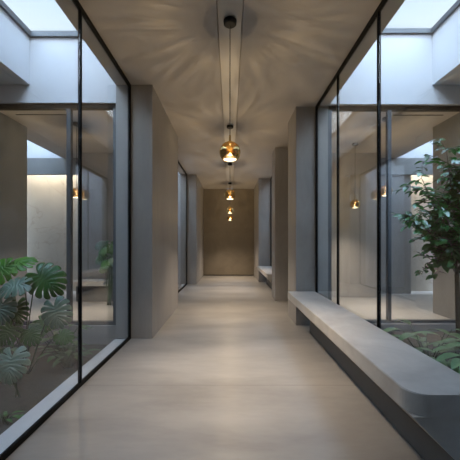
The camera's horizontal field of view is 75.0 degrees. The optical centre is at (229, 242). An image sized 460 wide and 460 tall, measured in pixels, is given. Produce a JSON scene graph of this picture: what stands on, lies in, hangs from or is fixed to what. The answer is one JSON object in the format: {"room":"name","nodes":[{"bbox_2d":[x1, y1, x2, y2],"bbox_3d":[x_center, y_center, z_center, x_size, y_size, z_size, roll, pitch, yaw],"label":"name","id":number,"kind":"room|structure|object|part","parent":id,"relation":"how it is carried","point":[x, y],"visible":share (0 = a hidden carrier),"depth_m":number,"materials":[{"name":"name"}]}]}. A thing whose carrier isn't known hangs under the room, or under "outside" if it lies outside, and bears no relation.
{"room":"hallway","nodes":[
{"label":"hallway","id":0,"kind":"room"},
{"bbox_2d":[0,112,26,319],"bbox_3d":[-4.710,-0.270,1.850,1.980,3.700,7.300,0,0,0],"label":"wall","id":1,"kind":"structure","parent":0,"point":[13,135],"depth_m":5.15,"materials":[{"name":"grey paint"}]},
{"bbox_2d":[0,8,29,84],"bbox_3d":[-4.190,-2.470,1.110,3.020,0.700,5.820,0,0,0],"label":"wall","id":2,"kind":"structure","parent":0,"point":[14,42],"depth_m":3.77,"materials":[{"name":"white paint"}]},
{"bbox_2d":[0,0,77,37],"bbox_3d":[-2.105,-2.785,1.260,1.150,0.070,5.520,0,0,0],"label":"frame","id":3,"kind":"structure","parent":2,"relation":"attached to","point":[32,34],"depth_m":3.98,"materials":[{"name":"grey metal"}]},
{"bbox_2d":[27,140,61,157],"bbox_3d":[-4.350,-2.495,7.590,2.700,0.750,0.220,0,0,0],"label":"wall","id":4,"kind":"structure","parent":0,"point":[33,150],"depth_m":7.48,"materials":[{"name":"white paint"}]},
{"bbox_2d":[27,175,77,290],"bbox_3d":[-4.500,-0.420,8.040,2.400,3.400,0.120,0,0,0],"label":"wall","id":5,"kind":"structure","parent":0,"point":[46,194],"depth_m":7.98,"materials":[{"name":"white paint"}]},
{"bbox_2d":[27,158,77,174],"bbox_3d":[-4.575,-1.915,7.520,2.250,0.410,0.080,0,0,0],"label":"lintel","id":6,"kind":"object","parent":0,"point":[35,166],"visible":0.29,"depth_m":7.48,"materials":[{"name":"paint"}]},
{"bbox_2d":[0,344,108,434],"bbox_3d":[-2.630,1.470,1.260,2.180,0.220,5.520,0,0,0],"label":"floor","id":7,"kind":"structure","parent":0,"point":[44,378],"depth_m":2.94,"materials":[{"name":"soil"}]},
{"bbox_2d":[0,411,24,424],"bbox_3d":[-1.677,1.326,2.293,0.275,0.073,0.212,0,0,0],"label":"seedling","id":8,"kind":"object","parent":7,"relation":"on","point":[4,419],"visible":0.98,"depth_m":2.26,"materials":[{"name":"green plant"}]},
{"bbox_2d":[0,346,30,397],"bbox_3d":[-1.916,1.099,2.522,0.556,0.527,0.260,0,0,0],"label":"monstera plant","id":9,"kind":"object","parent":7,"relation":"on","point":[9,364],"visible":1,"depth_m":2.43,"materials":[{"name":"green plant"}]},
{"bbox_2d":[0,330,41,360],"bbox_3d":[-2.591,1.135,3.488,0.777,0.456,0.736,0,0,-30],"label":"shrub","id":10,"kind":"object","parent":7,"relation":"on","point":[12,345],"visible":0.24,"depth_m":3.34,"materials":[{"name":"green plant"}]},
{"bbox_2d":[0,257,73,373],"bbox_3d":[-2.075,0.760,3.084,1.126,1.207,0.674,0,0,0],"label":"monstera plant","id":11,"kind":"object","parent":7,"relation":"on","point":[46,278],"visible":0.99,"depth_m":2.96,"materials":[{"name":"green plant"}]},
{"bbox_2d":[34,324,91,355],"bbox_3d":[-2.030,1.172,3.628,0.713,0.383,0.782,0,0,0],"label":"shrub","id":12,"kind":"object","parent":7,"relation":"on","point":[69,325],"visible":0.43,"depth_m":3.53,"materials":[{"name":"green plant"}]},
{"bbox_2d":[37,343,101,367],"bbox_3d":[-1.789,1.232,3.257,0.618,0.264,0.587,0,0,0],"label":"shrub","id":13,"kind":"object","parent":7,"relation":"on","point":[67,354],"visible":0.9,"depth_m":3.27,"materials":[{"name":"green plant"}]},
{"bbox_2d":[0,38,115,103],"bbox_3d":[-3.615,-2.350,4.120,4.170,0.940,0.200,0,0,0],"label":"wall","id":14,"kind":"structure","parent":0,"point":[53,61],"depth_m":4.02,"materials":[{"name":"white paint"}]},
{"bbox_2d":[0,325,118,343],"bbox_3d":[-2.625,1.345,4.110,2.190,0.470,0.180,0,0,0],"label":"wall","id":15,"kind":"structure","parent":0,"point":[98,334],"depth_m":4.02,"materials":[{"name":"grey concrete"}]},
{"bbox_2d":[0,104,115,324],"bbox_3d":[-2.625,-0.385,4.080,2.206,2.990,0.060,0,0,0],"label":"window","id":16,"kind":"structure","parent":15,"relation":"in","point":[69,108],"depth_m":4.05,"materials":[{"name":"black metal"}]},
{"bbox_3d":[-2.625,-1.847,4.080,2.190,0.065,0.060,0,0,0],"label":"head rail","id":17,"kind":"part","parent":16,"relation":"part of","materials":[{"name":"black metal"}]},
{"bbox_3d":[-2.625,1.085,4.080,2.190,0.050,0.060,0,0,0],"label":"sill rail","id":18,"kind":"part","parent":16,"relation":"part of","materials":[{"name":"grey metal"}]},
{"bbox_2d":[0,339,124,453],"bbox_3d":[-1.450,1.433,1.260,0.180,0.295,5.520,0,0,0],"label":"trim","id":19,"kind":"structure","parent":15,"relation":"attached to","point":[19,427],"depth_m":2.42,"materials":[{"name":"stone"}]},
{"bbox_2d":[22,294,125,338],"bbox_3d":[-3.465,1.430,5.800,3.870,0.300,3.360,0,0,0],"label":"floor","id":20,"kind":"structure","parent":0,"point":[90,310],"depth_m":5.77,"materials":[{"name":"concrete"}]},
{"bbox_2d":[73,279,112,301],"bbox_3d":[-2.850,1.050,6.625,1.140,0.460,0.450,0,0,0],"label":"bench","id":21,"kind":"object","parent":20,"relation":"on","point":[93,290],"visible":0.46,"depth_m":6.55,"materials":[{"name":"concrete"}]},
{"bbox_3d":[-2.850,0.870,6.625,1.140,0.100,0.450,0,0,0],"label":"seat","id":22,"kind":"part","parent":21,"relation":"part of","materials":[{"name":"concrete"}]},
{"bbox_2d":[95,240,112,304],"bbox_3d":[-2.492,0.591,6.255,0.708,1.382,0.308,0,0,0],"label":"monstera plant","id":23,"kind":"object","parent":20,"relation":"on","point":[106,267],"visible":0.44,"depth_m":6.20,"materials":[{"name":"green plant"}]},
{"bbox_2d":[82,153,112,278],"bbox_3d":[-2.515,-0.420,7.150,1.970,3.400,0.200,0,0,0],"label":"wall","id":24,"kind":"structure","parent":0,"point":[97,168],"depth_m":7.05,"materials":[{"name":"grey paint"}]},
{"bbox_2d":[178,172,181,286],"bbox_3d":[-2.265,-0.645,9.400,1.470,4.450,0.200,0,0,0],"label":"window","id":25,"kind":"structure","parent":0,"point":[179,174],"depth_m":9.30,"materials":[{"name":"clear glass"}]},
{"bbox_2d":[181,175,203,283],"bbox_3d":[-1.285,-0.420,10.550,0.490,3.400,2.500,0,0,0],"label":"wall","id":26,"kind":"structure","parent":0,"point":[195,191],"depth_m":9.30,"materials":[{"name":"grey paint"}]},
{"bbox_2d":[178,161,186,292],"bbox_3d":[-1.340,-0.420,7.650,0.028,3.400,3.300,0,0,0],"label":"window","id":27,"kind":"structure","parent":26,"relation":"in","point":[180,165],"depth_m":9.25,"materials":[{"name":"black metal"}]},
{"bbox_2d":[6,275,423,459],"bbox_3d":[0.000,1.430,4.550,2.720,0.300,15.100,0,0,0],"label":"floor","id":28,"kind":"structure","parent":0,"point":[229,374],"depth_m":2.45,"materials":[{"name":"concrete"}]},
{"bbox_2d":[0,0,130,459],"bbox_3d":[-1.340,-0.420,1.260,0.028,3.400,5.520,0,0,0],"label":"window","id":29,"kind":"structure","parent":28,"relation":"on","point":[6,453],"depth_m":2.67,"materials":[{"name":"black metal"}]},
{"bbox_3d":[-1.340,1.262,1.260,0.028,0.035,5.520,0,0,0],"label":"sill rail","id":30,"kind":"part","parent":29,"relation":"part of","materials":[{"name":"black metal"}]},
{"bbox_3d":[-1.340,-2.098,1.260,0.028,0.045,5.520,0,0,0],"label":"head rail","id":31,"kind":"part","parent":29,"relation":"part of","materials":[{"name":"black metal"}]},
{"bbox_2d":[116,85,177,337],"bbox_3d":[-1.285,-0.420,5.010,0.490,3.400,1.980,0,0,0],"label":"wall pier","id":32,"kind":"object","parent":28,"relation":"on","point":[154,140],"visible":1,"depth_m":4.02,"materials":[{"name":"grey paint"}]},
{"bbox_2d":[257,266,271,288],"bbox_3d":[1.104,1.015,8.500,0.422,0.530,2.600,0,0,0],"label":"bench","id":33,"kind":"object","parent":28,"relation":"on","point":[266,271],"visible":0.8,"depth_m":8.48,"materials":[{"name":"concrete"}]},
{"bbox_3d":[1.104,0.806,8.500,0.422,0.112,2.600,0,0,0],"label":"seat","id":34,"kind":"part","parent":33,"relation":"part of","materials":[{"name":"concrete"}]},
{"bbox_2d":[288,107,327,324],"bbox_3d":[1.278,-0.420,4.980,0.505,3.400,0.640,0,0,0],"label":"wall pier","id":35,"kind":"object","parent":28,"relation":"on","point":[301,125],"visible":0.67,"depth_m":4.66,"materials":[{"name":"grey concrete"}]},
{"bbox_2d":[315,0,387,328],"bbox_3d":[1.340,-0.420,2.805,0.028,3.400,3.710,0,0,0],"label":"window","id":36,"kind":"structure","parent":28,"relation":"on","point":[377,14],"depth_m":2.86,"materials":[{"name":"black metal"}]},
{"bbox_3d":[1.340,-2.098,2.805,0.028,0.045,3.710,0,0,0],"label":"head rail","id":37,"kind":"part","parent":36,"relation":"part of","materials":[{"name":"black metal"}]},
{"bbox_2d":[288,291,459,459],"bbox_3d":[1.104,1.015,3.067,0.422,0.530,3.175,0,0,0],"label":"bench","id":38,"kind":"object","parent":28,"relation":"on","point":[418,394],"visible":1,"depth_m":1.93,"materials":[{"name":"concrete"}]},
{"bbox_2d":[204,189,253,274],"bbox_3d":[0.000,-0.435,11.950,2.600,3.370,0.300,0,0,0],"label":"wall","id":39,"kind":"structure","parent":0,"point":[228,245],"depth_m":11.80,"materials":[{"name":"brown paint"}]},
{"bbox_2d":[0,0,458,188],"bbox_3d":[0.000,-2.795,4.550,11.400,1.350,15.100,0,0,0],"label":"ceiling","id":40,"kind":"structure","parent":0,"point":[291,51],"depth_m":3.80,"materials":[{"name":"paint"}]},
{"bbox_2d":[16,114,65,114],"bbox_3d":[-3.120,-2.117,4.950,0.820,0.006,0.024,0,0,0],"label":"ceiling vent","id":41,"kind":"object","parent":40,"relation":"in","point":[16,114],"visible":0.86,"depth_m":4.94,"materials":[{"name":"grey"}]},
{"bbox_2d":[73,122,82,197],"bbox_3d":[-2.710,-1.460,5.300,0.202,1.319,0.202,0,0,0],"label":"pendant lamp","id":42,"kind":"object","parent":40,"relation":"hanging from","point":[75,190],"visible":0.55,"depth_m":5.29,"materials":[{"name":"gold metal"}]},
{"bbox_3d":[-2.710,-1.555,5.300,0.008,1.040,0.008,0,0,0],"label":"cord","id":43,"kind":"part","parent":42,"relation":"part of","materials":[{"name":"black metal"}]},
{"bbox_3d":[-2.710,-0.889,5.300,0.202,0.173,0.202,0,0,0],"label":"globe","id":44,"kind":"part","parent":42,"relation":"part of","materials":[{"name":"gold metal"}]},
{"bbox_2d":[217,0,242,187],"bbox_3d":[0.000,-2.163,4.400,0.224,0.035,14.800,0,0,0],"label":"trim","id":45,"kind":"structure","parent":40,"relation":"attached to","point":[229,39],"depth_m":3.58,"materials":[{"name":"grey"}]},
{"bbox_2d":[220,16,239,161],"bbox_3d":[0.000,-1.473,2.890,0.202,1.344,0.202,0,0,0],"label":"pendant lamp","id":46,"kind":"object","parent":40,"relation":"hanging from","point":[229,150],"visible":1,"depth_m":2.83,"materials":[{"name":"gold metal"}]},
{"bbox_3d":[0.000,-0.889,2.890,0.202,0.173,0.202,0,0,0],"label":"globe","id":47,"kind":"part","parent":46,"relation":"part of","materials":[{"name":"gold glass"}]},
{"bbox_2d":[224,158,235,160],"bbox_3d":[0.000,-0.807,2.890,0.122,0.013,0.122,0,0,0],"label":"diffuser","id":48,"kind":"object","parent":46,"relation":"attached to","point":[225,159],"depth_m":2.88,"materials":[{"name":"white glass"}]},
{"bbox_2d":[224,125,235,199],"bbox_3d":[0.000,-1.473,5.490,0.202,1.344,0.202,0,0,0],"label":"pendant lamp","id":49,"kind":"object","parent":40,"relation":"hanging from","point":[229,194],"visible":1,"depth_m":5.43,"materials":[{"name":"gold metal"}]},
{"bbox_3d":[0.000,-0.889,5.490,0.202,0.173,0.202,0,0,0],"label":"globe","id":50,"kind":"part","parent":49,"relation":"part of","materials":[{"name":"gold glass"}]},
{"bbox_2d":[226,163,233,213],"bbox_3d":[0.000,-1.473,8.090,0.202,1.344,0.202,0,0,0],"label":"pendant lamp","id":51,"kind":"object","parent":40,"relation":"hanging from","point":[229,210],"visible":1,"depth_m":8.02,"materials":[{"name":"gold metal"}]},
{"bbox_3d":[0.000,-0.889,8.090,0.202,0.173,0.202,0,0,0],"label":"globe","id":52,"kind":"part","parent":51,"relation":"part of","materials":[{"name":"gold metal"}]},
{"bbox_2d":[227,182,232,220],"bbox_3d":[0.000,-1.473,10.690,0.202,1.344,0.202,0,0,0],"label":"pendant lamp","id":53,"kind":"object","parent":40,"relation":"hanging from","point":[229,218],"visible":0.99,"depth_m":10.63,"materials":[{"name":"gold metal"}]},
{"bbox_2d":[350,142,359,207],"bbox_3d":[2.660,-1.433,6.380,0.202,1.374,0.202,0,0,0],"label":"pendant lamp","id":54,"kind":"object","parent":40,"relation":"hanging from","point":[354,203],"visible":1,"depth_m":6.32,"materials":[{"name":"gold metal"}]},
{"bbox_3d":[2.660,-0.834,6.380,0.202,0.173,0.202,0,0,0],"label":"globe","id":55,"kind":"part","parent":54,"relation":"part of","materials":[{"name":"gold metal"}]},
{"bbox_2d":[381,117,392,195],"bbox_3d":[2.640,-1.460,5.080,0.202,1.319,0.202,0,0,0],"label":"pendant lamp","id":56,"kind":"object","parent":40,"relation":"hanging from","point":[383,188],"visible":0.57,"depth_m":5.03,"materials":[{"name":"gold metal"}]},
{"bbox_3d":[2.640,-0.889,5.080,0.202,0.173,0.202,0,0,0],"label":"globe","id":57,"kind":"part","parent":56,"relation":"part of","materials":[{"name":"gold metal"}]},
{"bbox_2d":[393,115,442,115],"bbox_3d":[3.120,-2.117,4.970,0.820,0.006,0.024,0,0,0],"label":"ceiling vent","id":58,"kind":"object","parent":40,"relation":"in","point":[393,115],"visible":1,"depth_m":4.97,"materials":[{"name":"grey"}]},
{"bbox_2d":[254,178,271,281],"bbox_3d":[1.235,-0.420,10.825,0.590,3.400,1.950,0,0,0],"label":"wall","id":59,"kind":"structure","parent":0,"point":[262,188],"depth_m":9.85,"materials":[{"name":"grey paint"}]},
{"bbox_2d":[270,177,271,266],"bbox_3d":[1.340,-0.420,8.500,0.028,3.400,2.700,0,0,0],"label":"window","id":60,"kind":"structure","parent":59,"relation":"in","point":[271,177],"depth_m":9.82,"materials":[{"name":"black metal"}]},
{"bbox_3d":[1.340,-0.415,9.175,0.010,3.320,1.326,0,0,0],"label":"pane","id":61,"kind":"part","parent":60,"relation":"part of","materials":[{"name":"clear glass"}]},
{"bbox_2d":[272,147,287,300],"bbox_3d":[1.265,-0.420,6.900,0.530,3.400,0.500,0,0,0],"label":"wall","id":62,"kind":"structure","parent":0,"point":[280,154],"depth_m":6.65,"materials":[{"name":"grey paint"}]},
{"bbox_2d":[332,153,376,296],"bbox_3d":[2.515,-0.420,7.150,1.970,3.400,0.200,0,0,0],"label":"wall","id":63,"kind":"structure","parent":0,"point":[357,171],"depth_m":7.05,"materials":[{"name":"grey paint"}]},
{"bbox_2d":[332,294,448,318],"bbox_3d":[3.465,1.430,6.090,3.870,0.300,2.780,0,0,0],"label":"floor","id":64,"kind":"structure","parent":0,"point":[403,306],"depth_m":6.05,"materials":[{"name":"concrete"}]},
{"bbox_2d":[329,34,459,105],"bbox_3d":[3.615,-2.700,4.700,4.170,1.140,0.200,0,0,0],"label":"wall","id":65,"kind":"structure","parent":0,"point":[406,59],"depth_m":4.60,"materials":[{"name":"white paint"}]},
{"bbox_2d":[381,175,410,293],"bbox_3d":[3.935,-0.270,7.585,1.270,3.100,0.030,0,0,0],"label":"panel","id":66,"kind":"object","parent":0,"point":[400,202],"visible":0.43,"depth_m":7.57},
{"bbox_2d":[381,158,432,174],"bbox_3d":[4.575,-1.915,7.520,2.250,0.410,0.080,0,0,0],"label":"lintel","id":67,"kind":"object","parent":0,"point":[399,166],"visible":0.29,"depth_m":7.48,"materials":[{"name":"paint"}]},
{"bbox_2d":[371,323,455,330],"bbox_3d":[2.625,1.415,4.690,2.190,0.330,0.140,0,0,0],"label":"wall","id":68,"kind":"structure","parent":0,"point":[403,326],"depth_m":4.62,"materials":[{"name":"grey concrete"}]},
{"bbox_2d":[328,106,459,322],"bbox_3d":[2.625,-0.440,4.690,2.206,3.380,0.060,0,0,0],"label":"window","id":69,"kind":"structure","parent":68,"relation":"in","point":[388,109],"depth_m":4.66,"materials":[{"name":"black metal"}]},
{"bbox_3d":[2.625,-2.098,4.690,2.190,0.065,0.060,0,0,0],"label":"head rail","id":70,"kind":"part","parent":69,"relation":"part of","materials":[{"name":"black metal"}]},
{"bbox_3d":[2.625,1.225,4.690,2.190,0.050,0.060,0,0,0],"label":"sill rail","id":71,"kind":"part","parent":69,"relation":"part of","materials":[{"name":"grey metal"}]},
{"bbox_2d":[398,141,432,157],"bbox_3d":[4.350,-2.495,7.590,2.700,0.750,0.220,0,0,0],"label":"wall","id":72,"kind":"structure","parent":0,"point":[427,148],"depth_m":7.48,"materials":[{"name":"white paint"}]},
{"bbox_2d":[387,331,455,368],"bbox_3d":[2.630,1.470,1.560,2.180,0.220,6.120,0,0,0],"label":"floor","id":73,"kind":"structure","parent":0,"point":[431,338],"depth_m":4.27,"materials":[{"name":"soil"}]},
{"bbox_2d":[383,319,459,372],"bbox_3d":[2.067,1.107,3.152,1.216,0.515,1.193,0,0,0],"label":"leaf plant","id":74,"kind":"object","parent":73,"relation":"on","point":[404,335],"visible":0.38,"depth_m":3.16,"materials":[{"name":"green plant"}]},
{"bbox_2d":[391,138,459,368],"bbox_3d":[2.428,0.139,3.084,1.365,2.444,1.040,0,0,30],"label":"indoor tree","id":75,"kind":"object","parent":73,"relation":"on","point":[438,231],"visible":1,"depth_m":3.04,"materials":[{"name":"green plant"}]},
{"bbox_2d":[408,329,459,373],"bbox_3d":[2.305,1.112,2.776,1.131,0.505,1.310,0,0,0],"label":"leaf plant","id":76,"kind":"object","parent":73,"relation":"on","point":[453,342],"visible":0.91,"depth_m":2.72,"materials":[{"name":"green plant"}]},
{"bbox_2d":[411,175,432,290],"bbox_3d":[4.500,-0.420,8.040,2.400,3.400,0.120,0,0,0],"label":"wall","id":77,"kind":"structure","parent":0,"point":[418,283],"depth_m":7.98,"materials":[{"name":"white paint"}]},
{"bbox_2d":[411,291,432,293],"bbox_3d":[4.500,1.430,7.790,2.400,0.300,0.620,0,0,0],"label":"floor","id":78,"kind":"structure","parent":0,"point":[412,292],"depth_m":7.76,"materials":[{"name":"stone"}]},
{"bbox_2d":[432,6,459,84],"bbox_3d":[4.400,-2.845,1.400,2.600,0.850,6.400,0,0,0],"label":"wall","id":79,"kind":"structure","parent":0,"point":[446,39],"depth_m":4.32,"materials":[{"name":"white paint"}]},
{"bbox_2d":[381,0,459,33],"bbox_3d":[2.315,-3.235,1.550,1.570,0.070,6.100,0,0,0],"label":"window","id":80,"kind":"structure","parent":79,"relation":"attached to","point":[456,4],"depth_m":4.56,"materials":[{"name":"grey metal"}]},
{"bbox_2d":[433,112,459,318],"bbox_3d":[4.710,-0.420,1.850,1.980,4.000,7.300,0,0,0],"label":"wall","id":81,"kind":"structure","parent":0,"point":[449,129],"depth_m":5.18,"materials":[{"name":"concrete"}]}
]}

